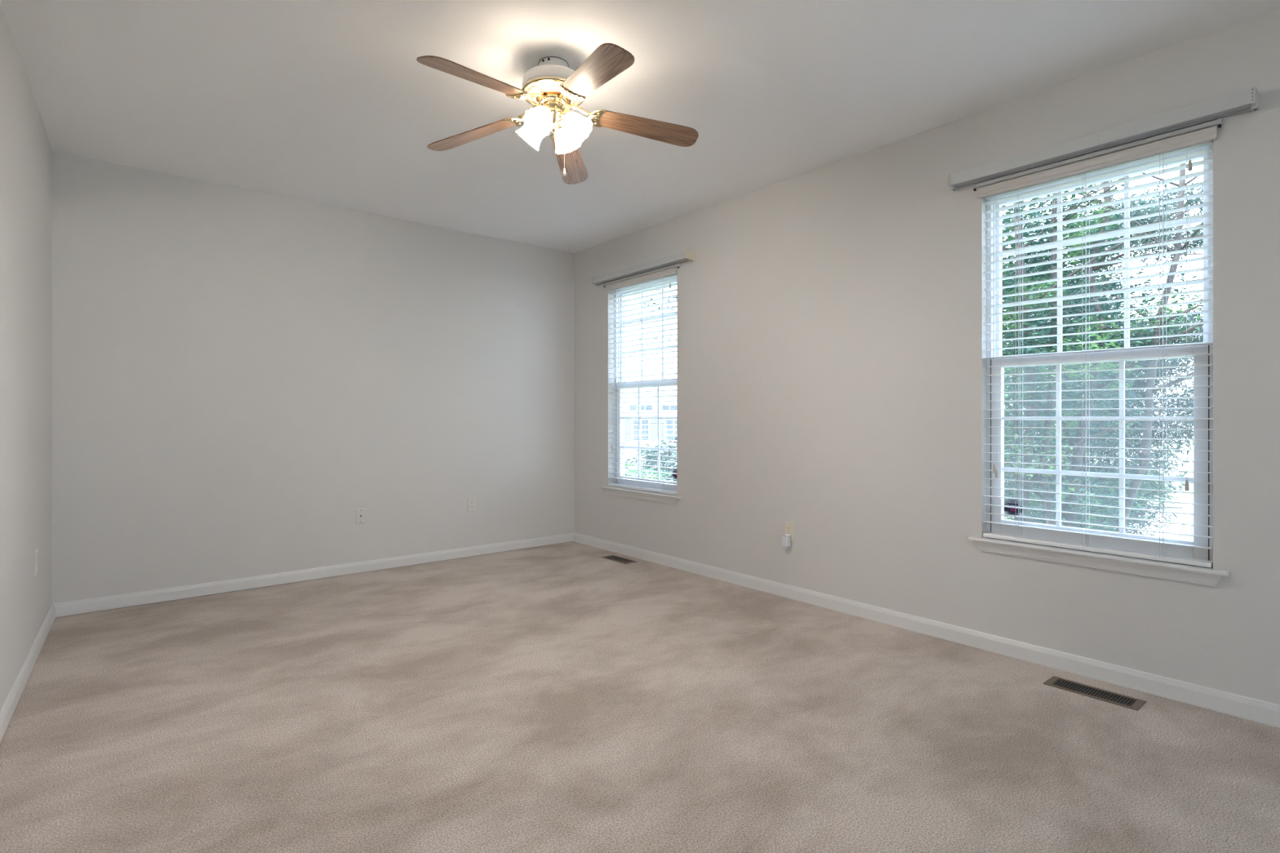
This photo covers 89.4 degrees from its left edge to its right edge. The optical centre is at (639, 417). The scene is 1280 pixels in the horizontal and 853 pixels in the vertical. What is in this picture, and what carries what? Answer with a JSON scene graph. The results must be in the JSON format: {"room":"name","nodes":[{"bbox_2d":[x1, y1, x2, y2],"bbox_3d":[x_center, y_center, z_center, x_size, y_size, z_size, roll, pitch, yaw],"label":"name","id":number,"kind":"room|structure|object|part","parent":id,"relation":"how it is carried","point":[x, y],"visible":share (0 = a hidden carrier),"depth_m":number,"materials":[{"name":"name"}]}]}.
{"room":"empty bedroom","nodes":[
{"label":"empty bedroom","id":0,"kind":"room"},
{"bbox_2d":[0,0,52,711],"bbox_3d":[-0.839,-0.158,0.310,0.120,2.760,8.761,0,0,-38],"label":"wall","id":1,"kind":"structure","parent":0,"point":[25,149],"depth_m":2.83,"materials":[{"name":"paint"}]},
{"bbox_2d":[0,604,55,742],"bbox_3d":[-0.818,1.120,0.392,0.014,0.078,8.457,0,0,-38],"label":"baseboard","id":2,"kind":"structure","parent":1,"relation":"attached to","point":[6,712],"depth_m":2.77,"materials":[{"name":"white paint"}]},
{"bbox_2d":[35,549,38,575],"bbox_3d":[-2.952,0.712,3.163,0.008,0.115,0.070,0,0,-38],"label":"wall outlet","id":3,"kind":"object","parent":1,"relation":"attached to","point":[37,550],"visible":1,"depth_m":3.15,"materials":[{"name":"white plastic"}]},
{"bbox_2d":[52,151,574,604],"bbox_3d":[-2.268,-0.158,4.760,4.600,2.760,0.120,0,0,-40],"label":"wall","id":4,"kind":"structure","parent":0,"point":[238,373],"depth_m":4.49,"materials":[{"name":"paint"}]},
{"bbox_2d":[53,532,573,617],"bbox_3d":[-2.010,1.120,4.888,3.640,0.078,0.014,0,0,-40],"label":"baseboard","id":5,"kind":"structure","parent":4,"relation":"attached to","point":[91,605],"depth_m":4.49,"materials":[{"name":"white paint"}]},
{"bbox_2d":[355,507,365,524],"bbox_3d":[-2.085,0.738,4.825,0.070,0.115,0.014,0,0,-40],"label":"cable wall plate","id":6,"kind":"object","parent":4,"relation":"attached to","point":[360,513],"visible":1,"depth_m":4.82,"materials":[{"name":"white plastic"}]},
{"bbox_2d":[467,497,475,511],"bbox_3d":[-1.405,0.730,5.395,0.070,0.115,0.008,0,0,-40],"label":"wall outlet","id":7,"kind":"object","parent":4,"relation":"attached to","point":[471,501],"visible":1,"depth_m":5.39,"materials":[{"name":"white plastic"}]},
{"bbox_2d":[0,541,1279,852],"bbox_3d":[0.383,1.192,1.275,4.620,0.060,8.670,0,0,-40],"label":"floor","id":8,"kind":"structure","parent":0,"point":[566,697],"depth_m":2.40,"materials":[{"name":"carpet"}]},
{"bbox_2d":[601,555,637,564],"bbox_3d":[-0.169,1.157,5.267,0.122,0.009,0.330,0,0,-40],"label":"floor vent","id":9,"kind":"object","parent":8,"relation":"in","point":[616,558],"visible":1,"depth_m":5.27,"materials":[{"name":"brown metal"}]},
{"bbox_2d":[1043,675,1146,711],"bbox_3d":[1.909,1.157,2.723,0.124,0.009,0.335,0,0,-40],"label":"floor vent","id":10,"kind":"object","parent":8,"relation":"in","point":[1126,701],"visible":1,"depth_m":2.72,"materials":[{"name":"brown metal"}]},
{"bbox_2d":[0,0,1279,253],"bbox_3d":[0.395,-1.598,1.402,4.800,0.120,8.850,0,0,-40],"label":"ceiling","id":11,"kind":"structure","parent":0,"point":[326,102],"depth_m":2.96,"materials":[{"name":"white paint"}]},
{"bbox_2d":[416,43,698,184],"bbox_3d":[-0.377,-1.290,2.781,1.239,0.495,1.234,0,0,-40],"label":"ceiling fan","id":12,"kind":"object","parent":11,"relation":"hanging from","point":[553,88],"visible":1,"depth_m":2.77,"materials":[{"name":"brown wood"}]},
{"bbox_3d":[-0.767,-1.299,2.974,0.474,0.006,0.136,-8,9,21],"label":"blade","id":13,"kind":"part","parent":12,"relation":"part of","materials":[{"name":"brown wood"}]},
{"bbox_3d":[-0.633,-1.308,2.486,0.136,0.006,0.474,15,15,35],"label":"blade","id":14,"kind":"part","parent":12,"relation":"part of","materials":[{"name":"brown wood"}]},
{"bbox_3d":[-0.482,-1.250,2.862,0.135,0.135,0.126,0,0,22],"label":"lamp shade","id":15,"kind":"part","parent":12,"relation":"part of","materials":[{"name":"white glass"}]},
{"bbox_3d":[-0.420,-1.250,2.715,0.126,0.135,0.135,0,0,22],"label":"lamp shade","id":16,"kind":"part","parent":12,"relation":"part of","materials":[{"name":"white glass"}]},
{"bbox_3d":[-0.410,-1.275,2.738,0.047,0.070,0.069,0,0,22],"label":"bulb","id":17,"kind":"part","parent":12,"relation":"part of","materials":[{"name":"white glass"}]},
{"bbox_3d":[-0.377,-1.393,2.820,0.256,0.019,0.256,0,0,-40],"label":"vent plate","id":18,"kind":"part","parent":12,"relation":"part of","materials":[{"name":"gold metal"}]},
{"bbox_3d":[-0.327,-1.200,2.800,0.003,0.249,0.003,0,0,-17],"label":"pull chain","id":19,"kind":"part","parent":12,"relation":"part of","materials":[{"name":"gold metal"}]},
{"bbox_3d":[-0.335,-1.250,2.925,0.126,0.135,0.135,0,0,22],"label":"lamp shade","id":20,"kind":"part","parent":12,"relation":"part of","materials":[{"name":"white glass"}]},
{"bbox_3d":[-0.351,-1.293,3.237,0.136,0.006,0.474,-12,-9,2],"label":"blade","id":21,"kind":"part","parent":12,"relation":"part of","materials":[{"name":"brown wood"}]},
{"bbox_3d":[-0.296,-1.275,2.787,0.069,0.070,0.047,0,0,22],"label":"bulb","id":22,"kind":"part","parent":12,"relation":"part of","materials":[{"name":"white glass"}]},
{"bbox_3d":[-0.272,-1.250,2.777,0.135,0.135,0.126,0,0,22],"label":"lamp shade","id":23,"kind":"part","parent":12,"relation":"part of","materials":[{"name":"white glass"}]},
{"bbox_3d":[-0.172,-1.306,2.453,0.136,0.006,0.474,14,0,-30],"label":"blade","id":24,"kind":"part","parent":12,"relation":"part of","materials":[{"name":"brown wood"}]},
{"bbox_3d":[0.032,-1.302,2.914,0.474,0.006,0.136,7,-14,-13],"label":"blade","id":25,"kind":"part","parent":12,"relation":"part of","materials":[{"name":"brown wood"}]},
{"bbox_2d":[574,8,1279,704],"bbox_3d":[2.185,-0.158,2.838,0.190,2.760,8.770,0,0,-40],"label":"wall","id":26,"kind":"structure","parent":0,"point":[831,331],"depth_m":3.50,"materials":[{"name":"paint"}]},
{"bbox_2d":[600,263,680,504],"bbox_3d":[0.051,-0.253,5.355,0.213,1.845,0.977,0,0,-40],"label":"window","id":27,"kind":"structure","parent":26,"relation":"in","point":[643,495],"depth_m":5.46,"materials":[{"name":"white plastic"}]},
{"bbox_3d":[0.015,0.614,5.325,0.119,0.017,0.977,0,0,-40],"label":"sill","id":28,"kind":"part","parent":27,"relation":"part of","materials":[{"name":"white paint"}]},
{"bbox_2d":[604,266,677,495],"bbox_3d":[0.013,-0.275,5.324,0.078,1.752,0.911,0,0,-40],"label":"window blind","id":29,"kind":"object","parent":27,"relation":"attached to","point":[670,273],"visible":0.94,"depth_m":5.34,"materials":[{"name":"white plastic"}]},
{"bbox_3d":[-0.154,-0.255,5.544,0.054,1.690,0.014,0,0,-40],"label":"ladder cord","id":30,"kind":"part","parent":29,"relation":"part of","materials":[{"name":"white fabric"}]},
{"bbox_3d":[0.022,0.592,5.331,0.051,0.018,0.871,0,0,-40],"label":"rail","id":31,"kind":"part","parent":29,"relation":"part of","materials":[{"name":"white"}]},
{"bbox_3d":[0.200,-0.255,5.118,0.054,1.690,0.014,0,0,-40],"label":"ladder cord","id":32,"kind":"part","parent":29,"relation":"part of","materials":[{"name":"white fabric"}]},
{"bbox_3d":[-0.010,-1.158,5.314,0.019,0.034,0.960,0,0,-40],"label":"shade rail","id":33,"kind":"part","parent":27,"relation":"part of","materials":[{"name":"white plastic"}]},
{"bbox_3d":[0.074,0.144,5.374,0.035,0.879,0.839,0,0,-40],"label":"sash","id":34,"kind":"part","parent":27,"relation":"part of","materials":[{"name":"white plastic"}]},
{"bbox_3d":[0.106,-0.693,5.400,0.035,0.860,0.839,0,0,-40],"label":"sash","id":35,"kind":"part","parent":27,"relation":"part of","materials":[{"name":"white plastic"}]},
{"bbox_2d":[672,468,676,479],"bbox_3d":[0.285,0.450,5.117,0.001,0.083,0.083,0,0,-40],"label":"sticker","id":36,"kind":"object","parent":27,"relation":"attached to","point":[674,471],"visible":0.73,"depth_m":5.13,"materials":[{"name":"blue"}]},
{"bbox_2d":[591,250,695,285],"bbox_3d":[-0.007,-1.198,5.254,0.092,0.067,1.211,0,0,-40],"label":"track","id":37,"kind":"object","parent":26,"relation":"attached to","point":[686,255],"visible":1,"depth_m":5.15,"materials":[{"name":"white metal"}]},
{"bbox_2d":[784,522,794,541],"bbox_3d":[0.959,0.737,4.157,0.008,0.115,0.070,0,0,-40],"label":"wall outlet","id":38,"kind":"object","parent":26,"relation":"attached to","point":[788,527],"visible":0.91,"depth_m":4.15,"materials":[{"name":"beige plastic"}]},
{"bbox_2d":[782,533,791,546],"bbox_3d":[0.937,0.790,4.144,0.043,0.077,0.044,0,0,-40],"label":"plug","id":39,"kind":"object","parent":38,"relation":"attached to","point":[786,538],"visible":1,"depth_m":4.13,"materials":[{"name":"white plastic"}]},
{"bbox_3d":[0.922,0.792,4.132,0.004,0.057,0.033,0,0,-40],"label":"panel","id":40,"kind":"part","parent":39,"relation":"part of","materials":[{"name":"white plastic"}]},
{"bbox_2d":[573,532,1279,728],"bbox_3d":[2.080,1.121,2.803,0.017,0.081,8.450,0,0,-40],"label":"baseboard","id":41,"kind":"structure","parent":26,"relation":"attached to","point":[1237,705],"depth_m":3.18,"materials":[{"name":"white paint"}]},
{"bbox_2d":[968,117,1229,586],"bbox_3d":[2.049,-0.254,2.952,0.213,1.848,0.975,0,0,-40],"label":"window","id":42,"kind":"structure","parent":26,"relation":"in","point":[1148,567],"depth_m":2.88,"materials":[{"name":"white plastic"}]},
{"bbox_2d":[1004,499,1022,515],"bbox_3d":[1.850,0.450,3.204,0.001,0.083,0.083,0,0,-40],"label":"sticker","id":43,"kind":"object","parent":42,"relation":"attached to","point":[1011,511],"visible":0.74,"depth_m":3.21,"materials":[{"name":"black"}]},
{"bbox_2d":[977,125,1217,568],"bbox_3d":[2.011,-0.275,2.921,0.078,1.752,0.909,0,0,-40],"label":"window blind","id":44,"kind":"object","parent":42,"relation":"attached to","point":[1204,137],"visible":0.93,"depth_m":2.88,"materials":[{"name":"white plastic"}]},
{"bbox_3d":[1.761,-0.423,3.191,0.002,1.370,0.003,0,0,-40],"label":"lift cord","id":45,"kind":"part","parent":44,"relation":"part of","materials":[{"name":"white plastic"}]},
{"bbox_3d":[1.844,-0.255,3.142,0.054,1.690,0.014,0,0,-40],"label":"ladder cord","id":46,"kind":"part","parent":44,"relation":"part of","materials":[{"name":"white fabric"}]},
{"bbox_3d":[2.021,-0.255,2.929,0.054,1.690,0.014,0,0,-40],"label":"ladder cord","id":47,"kind":"part","parent":44,"relation":"part of","materials":[{"name":"white fabric"}]},
{"bbox_3d":[2.020,0.592,2.928,0.051,0.018,0.869,0,0,-40],"label":"rail","id":48,"kind":"part","parent":44,"relation":"part of","materials":[{"name":"white"}]},
{"bbox_3d":[2.198,-0.255,2.716,0.054,1.690,0.014,0,0,-40],"label":"ladder cord","id":49,"kind":"part","parent":44,"relation":"part of","materials":[{"name":"white fabric"}]},
{"bbox_3d":[2.226,-0.423,2.631,0.002,1.370,0.003,0,0,-40],"label":"tilt cord","id":50,"kind":"part","parent":44,"relation":"part of","materials":[{"name":"white fabric"}]},
{"bbox_3d":[1.990,-1.161,2.909,0.019,0.034,0.944,0,0,-40],"label":"shade rail","id":51,"kind":"part","parent":42,"relation":"part of","materials":[{"name":"white plastic"}]},
{"bbox_3d":[2.006,0.614,2.916,0.099,0.017,0.975,0,0,-40],"label":"sill","id":52,"kind":"part","parent":42,"relation":"part of","materials":[{"name":"white paint"}]},
{"bbox_3d":[2.057,0.144,2.959,0.035,0.879,0.837,0,0,-40],"label":"sash","id":53,"kind":"part","parent":42,"relation":"part of","materials":[{"name":"white plastic"}]},
{"bbox_3d":[2.089,-0.693,2.985,0.035,0.860,0.837,0,0,-40],"label":"sash","id":54,"kind":"part","parent":42,"relation":"part of","materials":[{"name":"white plastic"}]},
{"bbox_2d":[947,86,1260,191],"bbox_3d":[1.967,-1.200,2.880,0.092,0.070,1.149,0,0,-40],"label":"track","id":55,"kind":"object","parent":26,"relation":"attached to","point":[1247,100],"visible":1,"depth_m":2.76,"materials":[{"name":"white metal"}]},
{"label":"outside","id":56,"kind":"structure","parent":0,"visible":0},
{"bbox_2d":[1004,461,1193,540],"bbox_3d":[9.629,5.812,27.519,130.000,0.300,110.000,0,0,-40],"label":"ground","id":57,"kind":"structure","parent":56,"point":[1181,497],"depth_m":43.32,"materials":[{"name":"white"}]},
{"bbox_2d":[625,450,672,480],"bbox_3d":[-0.186,3.081,7.662,2.072,5.266,1.889,0,0,-40],"label":"tree","id":58,"kind":"object","parent":57,"relation":"on","point":[629,471],"visible":0.02,"depth_m":7.61,"materials":[{"name":"green plant"}]},
{"bbox_2d":[625,368,676,480],"bbox_3d":[-0.274,1.087,47.246,18.800,9.150,9.000,0,0,-5],"label":"house","id":59,"kind":"structure","parent":57,"relation":"on","point":[646,428],"depth_m":43.26,"materials":[{"name":"white"}]},
{"bbox_2d":[625,418,631,441],"bbox_3d":[-0.806,0.857,43.138,0.400,1.510,0.100,0,0,-5],"label":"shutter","id":60,"kind":"object","parent":59,"relation":"hanging from","point":[628,436],"depth_m":43.09,"materials":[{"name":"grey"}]},
{"bbox_3d":[0.066,-0.638,43.155,1.520,0.340,0.030,0,0,-5],"label":"pane","id":61,"kind":"part","parent":59,"relation":"part of","materials":[{"name":"clear glass"}]},
{"bbox_3d":[0.066,0.862,43.155,1.020,1.340,0.030,0,0,-5],"label":"pane","id":62,"kind":"part","parent":59,"relation":"part of","materials":[{"name":"clear glass"}]},
{"bbox_2d":[650,418,657,441],"bbox_3d":[0.928,0.857,43.282,0.400,1.510,0.100,0,0,-5],"label":"shutter","id":63,"kind":"object","parent":59,"relation":"hanging from","point":[653,426],"depth_m":43.24,"materials":[{"name":"grey"}]},
{"bbox_2d":[660,418,662,440],"bbox_3d":[1.387,0.857,43.320,0.400,1.510,0.100,0,0,-5],"label":"shutter","id":64,"kind":"object","parent":59,"relation":"hanging from","point":[661,420],"depth_m":43.28,"materials":[{"name":"grey"}]},
{"bbox_3d":[2.258,-0.638,43.337,1.520,0.340,0.030,0,0,-5],"label":"pane","id":65,"kind":"part","parent":59,"relation":"part of","materials":[{"name":"clear glass"}]},
{"bbox_3d":[2.258,0.862,43.337,1.020,1.340,0.030,0,0,-5],"label":"pane","id":66,"kind":"part","parent":59,"relation":"part of","materials":[{"name":"clear glass"}]},
{"bbox_2d":[625,443,676,481],"bbox_3d":[0.326,2.992,11.072,2.089,5.442,2.215,0,0,-40],"label":"tree","id":67,"kind":"object","parent":57,"relation":"on","point":[648,451],"visible":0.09,"depth_m":11.01,"materials":[{"name":"green plant"}]},
{"bbox_2d":[626,435,676,479],"bbox_3d":[0.809,3.062,14.909,2.070,5.304,2.317,0,0,-40],"label":"tree","id":68,"kind":"object","parent":57,"relation":"on","point":[671,442],"visible":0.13,"depth_m":14.67,"materials":[{"name":"green plant"}]},
{"bbox_2d":[644,287,676,313],"bbox_3d":[2.110,1.345,12.326,4.213,8.740,2.278,0,0,38],"label":"street tree","id":69,"kind":"object","parent":57,"relation":"on","point":[653,303],"visible":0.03,"depth_m":12.66,"materials":[{"name":"green plant"}]},
{"bbox_2d":[1002,201,1071,457],"bbox_3d":[8.111,-0.025,15.413,5.463,11.477,5.986,0,0,-40],"label":"tree","id":70,"kind":"object","parent":57,"relation":"on","point":[1034,223],"visible":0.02,"depth_m":14.22,"materials":[{"name":"green plant"}]},
{"bbox_2d":[1002,162,1203,533],"bbox_3d":[4.042,1.245,6.694,3.620,8.950,3.628,0,0,23],"label":"tree","id":71,"kind":"object","parent":57,"relation":"on","point":[1147,433],"visible":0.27,"depth_m":6.13,"materials":[{"name":"green plant"}]},
{"bbox_2d":[1002,180,1203,536],"bbox_3d":[7.222,1.146,9.800,4.315,9.138,3.692,0,0,19],"label":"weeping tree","id":72,"kind":"object","parent":57,"relation":"on","point":[1175,434],"visible":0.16,"depth_m":9.18,"materials":[{"name":"green plant"}]},
{"bbox_2d":[1125,509,1182,539],"bbox_3d":[27.124,5.632,33.797,16.071,0.060,2.990,0,0,-45],"label":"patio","id":73,"kind":"structure","parent":57,"relation":"on","point":[1177,528],"depth_m":32.74,"materials":[{"name":"white concrete"}]},
{"bbox_2d":[1153,457,1193,473],"bbox_3d":[54.582,4.862,65.425,5.068,1.600,0.101,0,0,0],"label":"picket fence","id":74,"kind":"object","parent":57,"relation":"on","point":[1179,462],"visible":0.3,"depth_m":65.41,"materials":[{"name":"white paint"}]},
{"bbox_2d":[1186,502,1191,540],"bbox_3d":[26.351,5.112,31.020,0.101,1.100,9.898,0,0,41],"label":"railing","id":75,"kind":"object","parent":57,"relation":"on","point":[1189,517],"visible":0.72,"depth_m":30.63,"materials":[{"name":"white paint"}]},
{"bbox_3d":[23.139,5.112,27.321,0.100,1.100,0.100,0,0,41],"label":"post","id":76,"kind":"part","parent":75,"relation":"part of","materials":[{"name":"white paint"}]},
{"bbox_3d":[26.351,5.102,31.020,0.060,0.880,9.798,0,0,41],"label":"rail","id":77,"kind":"part","parent":75,"relation":"part of","materials":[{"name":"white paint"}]},
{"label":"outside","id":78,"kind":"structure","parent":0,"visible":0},
{"bbox_2d":[625,337,676,338],"bbox_3d":[0.400,-2.063,15.940,8.487,0.271,0.024,0,0,5],"label":"wire","id":79,"kind":"object","parent":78,"point":[625,338],"visible":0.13,"depth_m":15.93,"materials":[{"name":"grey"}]}
]}

